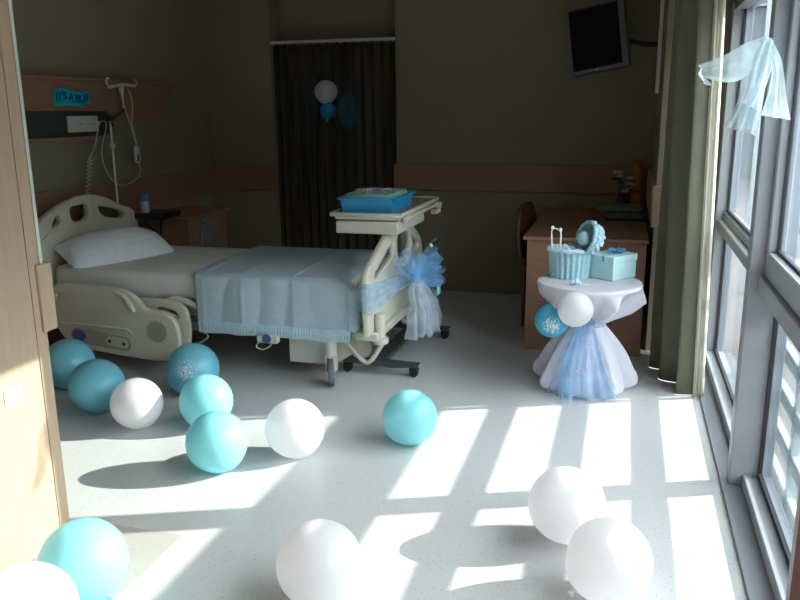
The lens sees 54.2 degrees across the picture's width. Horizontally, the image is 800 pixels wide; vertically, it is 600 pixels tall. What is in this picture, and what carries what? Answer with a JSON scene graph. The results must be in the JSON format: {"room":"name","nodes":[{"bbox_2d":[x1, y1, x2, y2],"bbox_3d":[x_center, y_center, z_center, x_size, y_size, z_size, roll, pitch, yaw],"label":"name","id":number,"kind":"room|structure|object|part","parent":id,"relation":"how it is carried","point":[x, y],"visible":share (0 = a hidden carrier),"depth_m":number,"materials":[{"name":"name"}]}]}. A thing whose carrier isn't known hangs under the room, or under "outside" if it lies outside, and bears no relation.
{"room":"hospital room","nodes":[
{"label":"hospital room","id":0,"kind":"room"},
{"bbox_2d":[11,0,214,206],"bbox_3d":[-2.376,-1.151,5.503,0.120,2.850,4.900,3,14,16],"label":"wall","id":1,"kind":"structure","parent":0,"point":[140,40],"depth_m":6.05,"materials":[{"name":"beige paint"}]},
{"bbox_2d":[20,74,174,142],"bbox_3d":[-2.190,-1.387,5.674,0.112,0.425,2.030,3,14,16],"label":"panel","id":2,"kind":"object","parent":1,"relation":"attached to","point":[45,122],"depth_m":5.52,"materials":[{"name":"beige laminate"}]},
{"bbox_2d":[53,87,89,106],"bbox_3d":[-2.248,-1.393,5.376,0.026,0.127,0.365,3,14,16],"label":"letter sign","id":3,"kind":"object","parent":2,"relation":"attached to","point":[61,96],"visible":1,"depth_m":5.35,"materials":[{"name":"paper"}]},
{"bbox_2d":[78,119,84,128],"bbox_3d":[-2.230,-1.235,5.482,0.004,0.068,0.068,3,14,16],"label":"socket","id":4,"kind":"object","parent":2,"relation":"attached to","point":[81,122],"depth_m":5.48,"materials":[{"name":"white plastic"}]},
{"bbox_3d":[-2.218,-1.241,5.509,0.060,0.110,0.320,3,14,16],"label":"socket strip","id":5,"kind":"part","parent":2,"relation":"part of","materials":[{"name":"white plastic"}]},
{"bbox_2d":[80,130,97,219],"bbox_3d":[-2.217,-0.779,5.602,0.045,0.846,0.284,6,15,25],"label":"coiled cable","id":6,"kind":"object","parent":2,"relation":"hanging from","point":[97,130],"visible":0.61,"depth_m":5.58,"materials":[{"name":"grey plastic"}]},
{"bbox_2d":[86,119,92,128],"bbox_3d":[-2.208,-1.253,5.557,0.004,0.068,0.068,3,14,16],"label":"socket","id":7,"kind":"object","parent":2,"relation":"attached to","point":[89,122],"depth_m":5.56,"materials":[{"name":"white plastic"}]},
{"bbox_2d":[92,119,97,127],"bbox_3d":[-2.188,-1.269,5.622,0.004,0.068,0.068,3,14,16],"label":"socket","id":8,"kind":"object","parent":2,"relation":"attached to","point":[94,121],"depth_m":5.61,"materials":[{"name":"white plastic"}]},
{"bbox_2d":[47,195,195,345],"bbox_3d":[-2.419,-0.077,5.324,0.015,0.849,4.050,3,14,16],"label":"trim","id":9,"kind":"structure","parent":1,"relation":"attached to","point":[54,335],"depth_m":6.46,"materials":[{"name":"beige laminate"}]},
{"bbox_2d":[34,167,214,223],"bbox_3d":[-2.372,-0.639,5.356,0.025,0.225,4.394,3,14,16],"label":"trim","id":10,"kind":"structure","parent":1,"relation":"attached to","point":[170,186],"depth_m":6.26,"materials":[{"name":"beige laminate"}]},
{"bbox_2d":[27,290,747,599],"bbox_3d":[-0.799,0.824,3.596,4.620,0.120,8.500,3,14,16],"label":"floor","id":11,"kind":"structure","parent":0,"point":[446,516],"depth_m":3.50,"materials":[{"name":"tile"}]},
{"bbox_2d":[49,339,94,389],"bbox_3d":[-1.948,0.390,4.603,0.298,0.326,0.296,3,14,16],"label":"balloon","id":12,"kind":"object","parent":11,"relation":"on","point":[66,355],"visible":0.58,"depth_m":4.49,"materials":[{"name":"blue rubber"}]},
{"bbox_2d":[68,359,124,413],"bbox_3d":[-1.640,0.479,4.233,0.294,0.322,0.292,3,14,16],"label":"balloon","id":13,"kind":"object","parent":11,"relation":"on","point":[91,385],"visible":0.87,"depth_m":4.12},
{"bbox_2d":[32,524,182,598],"bbox_3d":[-1.343,1.141,2.051,0.440,0.002,2.170,3,14,16],"label":"trim","id":14,"kind":"structure","parent":11,"relation":"on","point":[145,547],"depth_m":2.92,"materials":[{"name":"plastic"}]},
{"bbox_2d":[0,561,79,599],"bbox_3d":[-1.100,0.936,2.303,0.296,0.319,0.295,3,14,16],"label":"balloon","id":15,"kind":"object","parent":14,"relation":"on","point":[32,580],"visible":1,"depth_m":2.25,"materials":[{"name":"white rubber"}]},
{"bbox_2d":[37,517,127,599],"bbox_3d":[-1.041,0.863,2.580,0.289,0.281,0.282,3,14,16],"label":"balloon","id":16,"kind":"object","parent":14,"relation":"on","point":[93,552],"visible":0.88,"depth_m":2.49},
{"bbox_2d":[110,378,163,428],"bbox_3d":[-1.349,0.543,4.013,0.264,0.288,0.262,3,14,16],"label":"balloon","id":17,"kind":"object","parent":11,"relation":"on","point":[135,403],"visible":1,"depth_m":3.92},
{"bbox_2d":[135,209,180,314],"bbox_3d":[-1.862,-0.275,6.129,0.230,0.843,0.290,3,14,16],"label":"table","id":18,"kind":"object","parent":11,"relation":"on","point":[155,214],"visible":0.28,"depth_m":5.95,"materials":[{"name":"black plastic"}]},
{"bbox_2d":[139,194,149,212],"bbox_3d":[-1.931,-0.731,5.919,0.072,0.140,0.071,3,14,16],"label":"water bottle","id":19,"kind":"object","parent":18,"relation":"on","point":[144,198],"visible":1,"depth_m":5.89,"materials":[{"name":"plastic"}]},
{"bbox_3d":[-1.866,-0.264,6.122,0.028,0.788,0.261,9,17,34],"label":"leg","id":20,"kind":"part","parent":18,"relation":"part of","materials":[{"name":"black plastic"}]},
{"bbox_2d":[135,209,180,219],"bbox_3d":[-1.866,-0.661,6.035,0.230,0.048,0.290,3,14,16],"label":"tray","id":21,"kind":"object","parent":18,"relation":"on","point":[155,214],"depth_m":5.93,"materials":[{"name":"black plastic"}]},
{"bbox_3d":[-1.863,-0.266,6.132,0.028,0.788,0.261,-1,14,-3],"label":"leg","id":22,"kind":"part","parent":18,"relation":"part of","materials":[{"name":"black plastic"}]},
{"bbox_2d":[138,206,229,247],"bbox_3d":[-1.793,-0.354,6.587,0.472,0.780,0.720,3,14,16],"label":"base cabinet","id":23,"kind":"object","parent":11,"relation":"on","point":[197,226],"visible":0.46,"depth_m":6.32,"materials":[{"name":"brown laminate"}]},
{"bbox_3d":[-1.615,-0.497,6.361,0.015,0.320,0.280,3,14,16],"label":"door","id":24,"kind":"part","parent":23,"relation":"part of","materials":[{"name":"beige laminate"}]},
{"bbox_3d":[-1.537,-0.562,6.627,0.015,0.320,0.270,3,14,16],"label":"door","id":25,"kind":"part","parent":23,"relation":"part of","materials":[{"name":"beige laminate"}]},
{"bbox_2d":[166,343,219,392],"bbox_3d":[-1.187,0.395,4.486,0.298,0.298,0.297,3,14,16],"label":"balloon","id":26,"kind":"object","parent":11,"relation":"on","point":[188,361],"visible":0.79,"depth_m":4.38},
{"bbox_2d":[179,374,232,424],"bbox_3d":[-0.996,0.528,4.025,0.271,0.290,0.273,3,14,16],"label":"balloon","id":27,"kind":"object","parent":11,"relation":"on","point":[205,393],"visible":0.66,"depth_m":3.92,"materials":[{"name":"teal rubber"}]},
{"bbox_2d":[185,411,247,473],"bbox_3d":[-0.823,0.651,3.519,0.276,0.303,0.276,3,14,16],"label":"balloon","id":28,"kind":"object","parent":11,"relation":"on","point":[216,442],"visible":0.98,"depth_m":3.42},
{"bbox_2d":[38,194,429,386],"bbox_3d":[-1.076,-0.154,5.186,2.373,1.036,1.219,3,14,16],"label":"hospital bed","id":29,"kind":"object","parent":11,"relation":"on","point":[126,308],"visible":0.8,"depth_m":4.86,"materials":[{"name":"beige plastic"}]},
{"bbox_3d":[-2.160,-0.322,5.493,0.010,0.440,1.000,3,14,16],"label":"headboard panel","id":30,"kind":"part","parent":29,"relation":"part of","materials":[{"name":"beige plastic"}]},
{"bbox_3d":[-2.186,-0.394,5.487,0.050,0.691,1.141,3,14,16],"label":"headboard","id":31,"kind":"part","parent":29,"relation":"part of","materials":[{"name":"beige plastic"}]},
{"bbox_2d":[54,226,174,268],"bbox_3d":[-1.928,-0.365,5.296,0.351,0.241,0.730,11,18,40],"label":"pillow","id":32,"kind":"object","parent":29,"relation":"on","point":[119,244],"visible":0.88,"depth_m":5.15,"materials":[{"name":"fabric"}]},
{"bbox_3d":[-1.771,0.130,4.857,0.909,0.465,0.045,3,14,16],"label":"rail","id":33,"kind":"part","parent":29,"relation":"part of","materials":[{"name":"beige plastic"}]},
{"bbox_3d":[-1.756,0.263,4.854,0.160,0.071,0.005,3,14,16],"label":"control panel","id":34,"kind":"part","parent":29,"relation":"part of","materials":[{"name":"beige plastic"}]},
{"bbox_2d":[105,77,136,216],"bbox_3d":[-2.066,-0.979,5.979,0.049,1.386,0.386,4,14,20],"label":"pole","id":35,"kind":"object","parent":29,"relation":"attached to","point":[121,86],"visible":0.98,"depth_m":5.81,"materials":[{"name":"metal"}]},
{"bbox_3d":[-2.098,-1.361,5.799,0.025,0.124,0.181,4,14,19],"label":"bent arm","id":36,"kind":"part","parent":35,"relation":"part of","materials":[{"name":"grey metal"}]},
{"bbox_2d":[100,88,140,185],"bbox_3d":[-2.098,-1.221,5.876,0.040,0.719,0.432,4,14,17],"label":"tube","id":37,"kind":"object","parent":35,"relation":"hanging from","point":[136,148],"visible":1,"depth_m":5.99,"materials":[{"name":"white plastic"}]},
{"bbox_3d":[-2.103,-1.108,5.905,0.019,0.486,0.432,4,14,19],"label":"cord","id":38,"kind":"part","parent":37,"relation":"part of","materials":[{"name":"white plastic"}]},
{"bbox_3d":[-2.063,-1.381,5.930,0.010,0.433,0.183,2,14,12],"label":"cord","id":39,"kind":"part","parent":37,"relation":"part of","materials":[{"name":"white plastic"}]},
{"bbox_3d":[-2.047,-1.395,5.986,0.015,0.433,0.083,2,14,11],"label":"cord","id":40,"kind":"part","parent":37,"relation":"part of","materials":[{"name":"white plastic"}]},
{"bbox_3d":[-2.073,-1.505,5.846,0.016,0.170,0.016,3,14,16],"label":"rod","id":41,"kind":"part","parent":35,"relation":"part of","materials":[{"name":"metal"}]},
{"bbox_2d":[147,321,166,341],"bbox_3d":[-1.477,0.194,4.758,0.132,0.132,0.006,3,14,16],"label":"speaker grille","id":42,"kind":"object","parent":29,"relation":"attached to","point":[156,330],"depth_m":4.76,"materials":[{"name":"grey plastic"}]},
{"bbox_3d":[-1.540,0.156,4.865,0.542,0.352,0.035,3,14,16],"label":"rail","id":43,"kind":"part","parent":29,"relation":"part of","materials":[{"name":"beige plastic"}]},
{"bbox_3d":[-1.125,-0.181,5.231,2.059,0.189,0.981,3,14,16],"label":"mattress","id":44,"kind":"part","parent":29,"relation":"part of","materials":[{"name":"white fabric"}]},
{"bbox_3d":[-1.108,-0.051,5.266,2.130,0.080,0.950,3,14,16],"label":"bed frame","id":45,"kind":"part","parent":29,"relation":"part of","materials":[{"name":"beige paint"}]},
{"bbox_2d":[256,333,279,349],"bbox_3d":[-0.783,0.209,4.664,0.154,0.177,0.095,3,14,16],"label":"handset","id":46,"kind":"object","parent":29,"relation":"hanging from","point":[261,337],"visible":0.94,"depth_m":4.62,"materials":[{"name":"white plastic"}]},
{"bbox_3d":[-0.811,0.273,4.664,0.107,0.056,0.008,3,14,16],"label":"cord","id":47,"kind":"part","parent":46,"relation":"part of","materials":[{"name":"white plastic"}]},
{"bbox_2d":[194,246,398,342],"bbox_3d":[-0.638,-0.078,5.092,1.144,0.379,1.080,3,14,16],"label":"blanket","id":48,"kind":"object","parent":29,"relation":"on","point":[267,289],"visible":0.97,"depth_m":4.64,"materials":[{"name":"blue fabric"}]},
{"bbox_3d":[-0.690,0.031,4.725,1.035,0.340,0.325,3,14,16],"label":"lace trim","id":49,"kind":"part","parent":48,"relation":"part of","materials":[{"name":"blue fabric"}]},
{"bbox_3d":[-0.030,-0.198,4.867,0.038,0.556,1.219,3,14,16],"label":"footboard","id":50,"kind":"part","parent":29,"relation":"part of","materials":[{"name":"beige plastic"}]},
{"bbox_2d":[371,243,441,309],"bbox_3d":[0.085,-0.039,4.784,0.193,0.602,1.139,6,15,25],"label":"bow","id":51,"kind":"object","parent":29,"relation":"attached to","point":[438,287],"visible":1,"depth_m":4.94,"materials":[{"name":"blue fabric"}]},
{"bbox_3d":[-0.063,-0.075,4.547,0.095,0.185,0.612,7,15,27],"label":"sash","id":52,"kind":"part","parent":51,"relation":"part of","materials":[{"name":"blue fabric"}]},
{"bbox_2d":[265,399,323,458],"bbox_3d":[-0.492,0.614,3.660,0.276,0.303,0.276,3,14,16],"label":"balloon","id":53,"kind":"object","parent":11,"relation":"on","point":[294,428],"visible":0.98,"depth_m":3.56,"materials":[{"name":"white rubber"}]},
{"bbox_2d":[276,519,362,599],"bbox_3d":[-0.263,0.873,2.558,0.282,0.305,0.282,3,14,16],"label":"balloon","id":54,"kind":"object","parent":11,"relation":"on","point":[319,559],"visible":1,"depth_m":2.45,"materials":[{"name":"white rubber"}]},
{"bbox_2d":[330,196,449,377],"bbox_3d":[-0.026,-0.128,5.111,0.535,1.000,0.950,3,14,16],"label":"table","id":55,"kind":"object","parent":11,"relation":"on","point":[397,222],"visible":0.75,"depth_m":4.77,"materials":[{"name":"beige paint"}]},
{"bbox_2d":[337,190,416,212],"bbox_3d":[-0.135,-0.610,4.827,0.365,0.090,0.490,3,14,16],"label":"plastic basket","id":56,"kind":"object","parent":55,"relation":"on","point":[369,205],"visible":0.69,"depth_m":4.63,"materials":[{"name":"blue plastic"}]},
{"bbox_2d":[344,187,406,197],"bbox_3d":[-0.145,-0.633,4.819,0.287,0.123,0.410,3,14,16],"label":"packet","id":57,"kind":"object","parent":56,"relation":"in","point":[373,192],"visible":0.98,"depth_m":4.71,"materials":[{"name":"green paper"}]},
{"bbox_3d":[-0.111,-0.495,4.880,0.385,0.075,0.620,3,14,16],"label":"drawer","id":58,"kind":"part","parent":55,"relation":"part of","materials":[{"name":"beige paint"}]},
{"bbox_2d":[382,389,437,444],"bbox_3d":[0.048,0.568,3.785,0.269,0.268,0.269,3,14,16],"label":"balloon","id":59,"kind":"object","parent":11,"relation":"on","point":[410,417],"visible":1,"depth_m":3.69,"materials":[{"name":"teal rubber"}]},
{"bbox_2d":[516,201,536,326],"bbox_3d":[1.106,-0.274,5.872,0.424,0.905,0.497,3,14,16],"label":"chair","id":60,"kind":"object","parent":11,"relation":"on","point":[526,217],"visible":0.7,"depth_m":5.74,"materials":[{"name":"brown wood"}]},
{"bbox_3d":[0.913,-0.052,5.780,0.034,0.520,0.036,3,14,16],"label":"leg","id":61,"kind":"part","parent":60,"relation":"part of","materials":[{"name":"brown wood"}]},
{"bbox_3d":[0.953,-0.522,5.856,0.061,0.413,0.504,5,15,23],"label":"backrest","id":62,"kind":"part","parent":60,"relation":"part of","materials":[{"name":"brown wood"}]},
{"bbox_2d":[528,466,605,544],"bbox_3d":[0.622,0.776,2.919,0.284,0.307,0.284,3,14,16],"label":"balloon","id":63,"kind":"object","parent":11,"relation":"on","point":[561,499],"visible":0.79,"depth_m":2.82,"materials":[{"name":"white rubber"}]},
{"bbox_2d":[523,207,648,356],"bbox_3d":[1.405,-0.203,5.841,0.785,0.775,1.605,3,14,16],"label":"desk","id":64,"kind":"object","parent":11,"relation":"on","point":[632,236],"visible":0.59,"depth_m":5.17,"materials":[{"name":"beige laminate"}]},
{"bbox_2d":[611,170,639,203],"bbox_3d":[1.779,-0.859,6.186,0.226,0.329,0.136,3,14,16],"label":"flower vase","id":65,"kind":"object","parent":64,"relation":"on","point":[622,198],"visible":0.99,"depth_m":6.17,"materials":[{"name":"ceramic"}]},
{"bbox_2d":[605,217,645,221],"bbox_3d":[1.677,-0.610,5.819,0.292,0.020,0.220,3,14,16],"label":"book","id":66,"kind":"object","parent":64,"relation":"on","point":[607,219],"visible":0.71,"depth_m":5.72,"materials":[{"name":"black paper"}]},
{"bbox_2d":[606,210,644,218],"bbox_3d":[1.678,-0.640,5.817,0.278,0.036,0.205,3,14,16],"label":"book","id":67,"kind":"object","parent":66,"relation":"on","point":[608,215],"visible":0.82,"depth_m":5.72,"materials":[{"name":"grey paper"}]},
{"bbox_2d":[604,209,644,212],"bbox_3d":[1.669,-0.667,5.824,0.280,0.012,0.200,2,14,12],"label":"book","id":68,"kind":"object","parent":67,"relation":"on","point":[643,211],"visible":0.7,"depth_m":5.73,"materials":[{"name":"black paper"}]},
{"bbox_2d":[597,203,642,211],"bbox_3d":[1.644,-0.693,5.841,0.320,0.030,0.210,4,14,19],"label":"book","id":69,"kind":"object","parent":68,"relation":"on","point":[601,206],"visible":1,"depth_m":5.77,"materials":[{"name":"black paper"}]},
{"bbox_2d":[630,160,642,203],"bbox_3d":[1.895,-0.918,6.264,0.080,0.404,0.079,3,14,16],"label":"vase","id":70,"kind":"object","parent":64,"relation":"on","point":[637,169],"visible":0.8,"depth_m":6.23,"materials":[{"name":"orange ceramic"}]},
{"bbox_2d":[566,516,652,599],"bbox_3d":[0.686,0.853,2.566,0.276,0.275,0.275,3,14,16],"label":"balloon","id":71,"kind":"object","parent":11,"relation":"on","point":[608,558],"visible":1,"depth_m":2.47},
{"bbox_2d":[785,483,799,599],"bbox_3d":[0.918,-0.048,1.560,0.120,2.500,0.040,3,14,16],"label":"trim","id":72,"kind":"structure","parent":11,"relation":"on","point":[793,585],"depth_m":1.72,"materials":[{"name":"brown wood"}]},
{"bbox_2d":[202,0,660,284],"bbox_3d":[0.382,-1.518,6.904,4.390,2.850,0.360,3,14,16],"label":"wall","id":73,"kind":"structure","parent":0,"point":[478,81],"depth_m":6.67,"materials":[{"name":"beige paint"}]},
{"bbox_2d":[212,166,276,189],"bbox_3d":[-1.464,-1.145,7.332,0.650,0.220,0.025,3,14,16],"label":"trim","id":74,"kind":"structure","parent":73,"relation":"attached to","point":[225,177],"depth_m":7.32,"materials":[{"name":"beige laminate"}]},
{"bbox_2d":[270,37,394,46],"bbox_3d":[-0.593,-2.258,6.845,1.165,0.045,0.037,3,14,16],"label":"track","id":75,"kind":"object","parent":73,"relation":"attached to","point":[381,39],"visible":1,"depth_m":6.83,"materials":[{"name":"white plastic"}]},
{"bbox_2d":[273,42,397,251],"bbox_3d":[-0.578,-1.211,7.121,1.168,2.130,0.064,3,14,16],"label":"curtain","id":76,"kind":"object","parent":75,"relation":"hanging from","point":[320,161],"visible":0.7,"depth_m":7.06,"materials":[{"name":"brown fabric"}]},
{"bbox_3d":[-0.578,-1.714,6.925,0.570,0.440,0.048,3,14,16],"label":"bow","id":77,"kind":"object","parent":76,"relation":"attached to","visible":0},
{"bbox_2d":[320,103,335,121],"bbox_3d":[-0.631,-1.647,6.860,0.142,0.170,0.141,3,14,16],"label":"balloon","id":78,"kind":"object","parent":77,"relation":"attached to","point":[327,110],"visible":1,"depth_m":6.81,"materials":[{"name":"blue rubber"}]},
{"bbox_2d":[315,80,336,103],"bbox_3d":[-0.646,-1.805,6.831,0.200,0.228,0.199,3,14,16],"label":"balloon","id":79,"kind":"object","parent":78,"relation":"attached to","point":[325,90],"visible":0.99,"depth_m":6.76,"materials":[{"name":"white rubber"}]},
{"bbox_2d":[427,281,521,294],"bbox_3d":[0.138,-0.141,7.114,3.960,0.080,0.012,3,14,16],"label":"baseboard","id":80,"kind":"structure","parent":73,"relation":"attached to","point":[447,286],"depth_m":6.96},
{"bbox_2d":[394,163,650,193],"bbox_3d":[0.990,-1.032,6.638,2.165,0.230,0.025,3,14,16],"label":"trim","id":81,"kind":"structure","parent":73,"relation":"attached to","point":[595,179],"depth_m":6.63,"materials":[{"name":"beige laminate"}]},
{"bbox_2d":[643,0,732,350],"bbox_3d":[2.037,-1.200,5.526,0.430,2.850,1.450,3,14,16],"label":"wall","id":82,"kind":"structure","parent":0,"point":[661,100],"depth_m":5.04,"materials":[{"name":"beige paint"}]},
{"bbox_2d":[567,0,658,76],"bbox_3d":[1.632,-1.942,5.800,0.744,0.551,0.349,-2,14,-5],"label":"television","id":83,"kind":"object","parent":82,"relation":"attached to","point":[599,40],"visible":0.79,"depth_m":5.75,"materials":[{"name":"plastic"}]},
{"bbox_2d":[646,169,661,227],"bbox_3d":[1.840,-0.759,5.656,0.080,0.265,1.458,3,14,16],"label":"trim","id":84,"kind":"structure","parent":82,"relation":"attached to","point":[653,191],"depth_m":5.00,"materials":[{"name":"brown wood"}]},
{"bbox_2d":[655,0,664,93],"bbox_3d":[1.820,-2.032,5.423,0.024,1.160,0.160,3,14,16],"label":"duct","id":85,"kind":"object","parent":82,"relation":"attached to","point":[662,4],"visible":1,"depth_m":5.42,"materials":[{"name":"white plastic"}]},
{"bbox_2d":[700,364,774,599],"bbox_3d":[1.333,0.887,2.968,0.135,0.012,4.670,3,14,16],"label":"window sill","id":86,"kind":"structure","parent":82,"relation":"attached to","point":[753,569],"depth_m":3.11,"materials":[{"name":"grey metal"}]},
{"bbox_3d":[1.137,-0.282,1.775,0.160,2.850,6.470,3,14,16],"label":"wall window","id":87,"kind":"structure","parent":0,"visible":0},
{"bbox_2d":[705,0,799,599],"bbox_3d":[1.366,-0.165,2.700,0.165,2.158,4.668,3,14,16],"label":"window","id":88,"kind":"structure","parent":87,"relation":"attached to","point":[748,406],"depth_m":3.16,"materials":[{"name":"grey metal"}]},
{"bbox_2d":[698,37,789,135],"bbox_3d":[1.260,-0.787,2.889,0.322,0.361,0.195,3,14,16],"label":"bow","id":89,"kind":"object","parent":88,"relation":"attached to","point":[751,63],"visible":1,"depth_m":2.87,"materials":[{"name":"white fabric"}]},
{"bbox_3d":[1.400,0.859,2.941,0.115,0.053,4.668,3,14,16],"label":"sill rail","id":90,"kind":"part","parent":88,"relation":"part of","materials":[{"name":"grey metal"}]},
{"bbox_3d":[1.380,-1.188,2.427,0.105,0.040,4.475,3,14,16],"label":"head rail","id":91,"kind":"part","parent":88,"relation":"part of","materials":[{"name":"grey metal"}]},
{"bbox_3d":[1.116,-0.381,1.744,0.065,1.202,2.605,3,14,16],"label":"sash frame","id":92,"kind":"part","parent":88,"relation":"part of","materials":[{"name":"grey metal"}]},
{"bbox_3d":[-2.637,-0.136,1.326,1.740,2.850,3.490,3,14,16],"label":"wall","id":93,"kind":"structure","parent":0,"visible":0},
{"bbox_2d":[7,0,42,263],"bbox_3d":[-1.310,-1.002,2.594,0.034,1.790,0.015,3,14,16],"label":"trim","id":94,"kind":"structure","parent":93,"relation":"attached to","point":[11,18],"depth_m":2.69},
{"bbox_2d":[0,50,59,570],"bbox_3d":[-1.792,0.036,1.092,0.030,2.590,3.419,3,14,16],"label":"door","id":95,"kind":"structure","parent":93,"relation":"in","point":[28,503],"depth_m":2.73,"materials":[{"name":"brown wood"}]},
{"bbox_2d":[3,383,22,408],"bbox_3d":[-1.339,0.332,2.708,0.002,0.065,0.080,3,14,16],"label":"paper note","id":96,"kind":"object","parent":95,"relation":"attached to","point":[13,395],"visible":1,"depth_m":2.71,"materials":[{"name":"white paper"}]},
{"bbox_2d":[0,0,69,525],"bbox_3d":[-1.316,-0.479,2.688,0.030,2.850,0.053,3,14,16],"label":"trim","id":97,"kind":"structure","parent":93,"relation":"attached to","point":[6,47],"depth_m":2.75,"materials":[{"name":"brown wood"}]},
{"bbox_2d":[35,261,57,332],"bbox_3d":[-1.295,-0.012,2.839,0.040,0.250,0.073,3,14,16],"label":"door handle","id":98,"kind":"structure","parent":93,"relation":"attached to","point":[43,273],"depth_m":2.83,"materials":[{"name":"brown wood"}]},
{"bbox_3d":[1.707,-2.161,4.091,0.260,0.300,0.968,3,14,16],"label":"trim","id":99,"kind":"structure","parent":0,"visible":0},
{"bbox_3d":[1.632,-2.012,4.188,0.060,0.035,0.840,3,14,16],"label":"rail","id":100,"kind":"object","parent":99,"relation":"attached to","visible":0},
{"bbox_2d":[649,0,725,396],"bbox_3d":[1.616,-0.764,4.455,0.213,2.507,0.778,1,14,5],"label":"curtain","id":101,"kind":"object","parent":100,"relation":"hanging from","point":[679,326],"visible":0.99,"depth_m":4.28,"materials":[{"name":"beige fabric"}]},
{"label":"outside","id":102,"kind":"structure","parent":0,"visible":0},
{"bbox_2d":[723,178,799,504],"bbox_3d":[26.414,-2.648,18.353,39.380,0.150,70.000,3,14,16],"label":"paving","id":103,"kind":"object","parent":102,"point":[738,271],"depth_m":7.28,"materials":[{"name":"concrete"}]},
{"bbox_2d":[739,0,767,177],"bbox_3d":[20.429,-8.090,23.008,34.000,8.350,10.100,3,14,16],"label":"office building","id":104,"kind":"structure","parent":103,"relation":"on","point":[760,10],"depth_m":21.73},
{"bbox_2d":[746,0,771,226],"bbox_3d":[4.559,-2.475,9.831,0.100,3.950,0.100,3,14,16],"label":"post","id":105,"kind":"object","parent":103,"relation":"on","point":[769,2],"visible":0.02,"depth_m":9.96,"materials":[{"name":"white metal"}]},
{"bbox_2d":[772,227,799,532],"bbox_3d":[1.486,0.588,2.625,0.040,1.451,4.050,3,14,16],"label":"balcony railing","id":106,"kind":"object","parent":103,"relation":"on","point":[786,487],"visible":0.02,"depth_m":3.35,"materials":[{"name":"white metal"}]},
{"bbox_3d":[1.677,0.430,3.275,0.040,1.450,0.040,3,14,16],"label":"post","id":107,"kind":"part","parent":106,"relation":"part of","materials":[{"name":"white metal"}]},
{"bbox_3d":[1.081,0.198,4.528,0.540,0.622,0.540,3,14,16],"label":"round table","id":108,"kind":"object","parent":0,"visible":0,"materials":[{"name":"white cotton cloth"},{"name":"pale blue tulle"}]},
{"bbox_2d":[533,274,646,396],"bbox_3d":[1.086,0.193,4.526,0.632,0.624,0.562,3,14,16],"label":"tablecloth","id":109,"kind":"object","parent":108,"relation":"on","point":[597,358],"visible":0.74,"depth_m":4.40,"materials":[{"name":"white fabric"}]},
{"bbox_2d":[534,303,567,337],"bbox_3d":[0.846,0.113,4.354,0.191,0.191,0.196,8,16,31],"label":"balloon","id":110,"kind":"object","parent":109,"relation":"attached to","point":[548,323],"visible":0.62,"depth_m":4.28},
{"bbox_2d":[557,292,593,326],"bbox_3d":[0.946,0.050,4.217,0.190,0.191,0.195,3,14,16],"label":"balloon","id":111,"kind":"object","parent":109,"relation":"attached to","point":[575,309],"visible":1,"depth_m":4.15,"materials":[{"name":"white rubber"}]},
{"bbox_2d":[547,220,605,279],"bbox_3d":[1.011,-0.295,4.501,0.330,0.335,0.209,3,14,16],"label":"toy pram","id":112,"kind":"object","parent":109,"relation":"on","point":[566,261],"visible":1,"depth_m":4.46,"materials":[{"name":"blue fabric"}]},
{"bbox_3d":[0.894,-0.355,4.479,0.071,0.138,0.022,11,18,39],"label":"handle","id":113,"kind":"part","parent":112,"relation":"part of","materials":[{"name":"white plastic"}]},
{"bbox_2d":[574,220,601,254],"bbox_3d":[1.074,-0.355,4.456,0.163,0.199,0.192,3,14,16],"label":"hood","id":114,"kind":"object","parent":112,"relation":"attached to","point":[588,239],"depth_m":4.42,"materials":[{"name":"blue fabric"}]},
{"bbox_2d":[566,278,589,285],"bbox_3d":[0.986,-0.102,4.340,0.121,0.040,0.057,-2,14,-5],"label":"ribbon favour","id":115,"kind":"object","parent":109,"relation":"on","point":[573,281],"visible":1,"depth_m":4.33,"materials":[{"name":"blue fabric"}]},
{"bbox_2d":[571,278,581,283],"bbox_3d":[0.978,-0.106,4.339,0.058,0.031,0.060,3,14,16],"label":"flower","id":116,"kind":"object","parent":115,"relation":"on","point":[574,281],"depth_m":4.33,"materials":[{"name":"fabric"}]},
{"bbox_2d":[560,351,614,399],"bbox_3d":[1.011,0.309,4.446,0.375,0.426,0.406,-2,14,-6],"label":"wrap","id":117,"kind":"object","parent":109,"relation":"attached to","point":[609,394],"visible":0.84,"depth_m":4.32,"materials":[{"name":"blue fabric"}]},
{"bbox_2d":[588,247,637,281],"bbox_3d":[1.230,-0.217,4.527,0.221,0.170,0.184,-11,17,-36],"label":"gift box","id":118,"kind":"object","parent":109,"relation":"on","point":[612,264],"visible":0.98,"depth_m":4.47,"materials":[{"name":"blue cardboard"}]},
{"bbox_3d":[1.229,-0.251,4.519,0.218,0.040,0.184,-11,17,-36],"label":"lid","id":119,"kind":"part","parent":118,"relation":"part of","materials":[{"name":"blue cardboard"}]}
]}

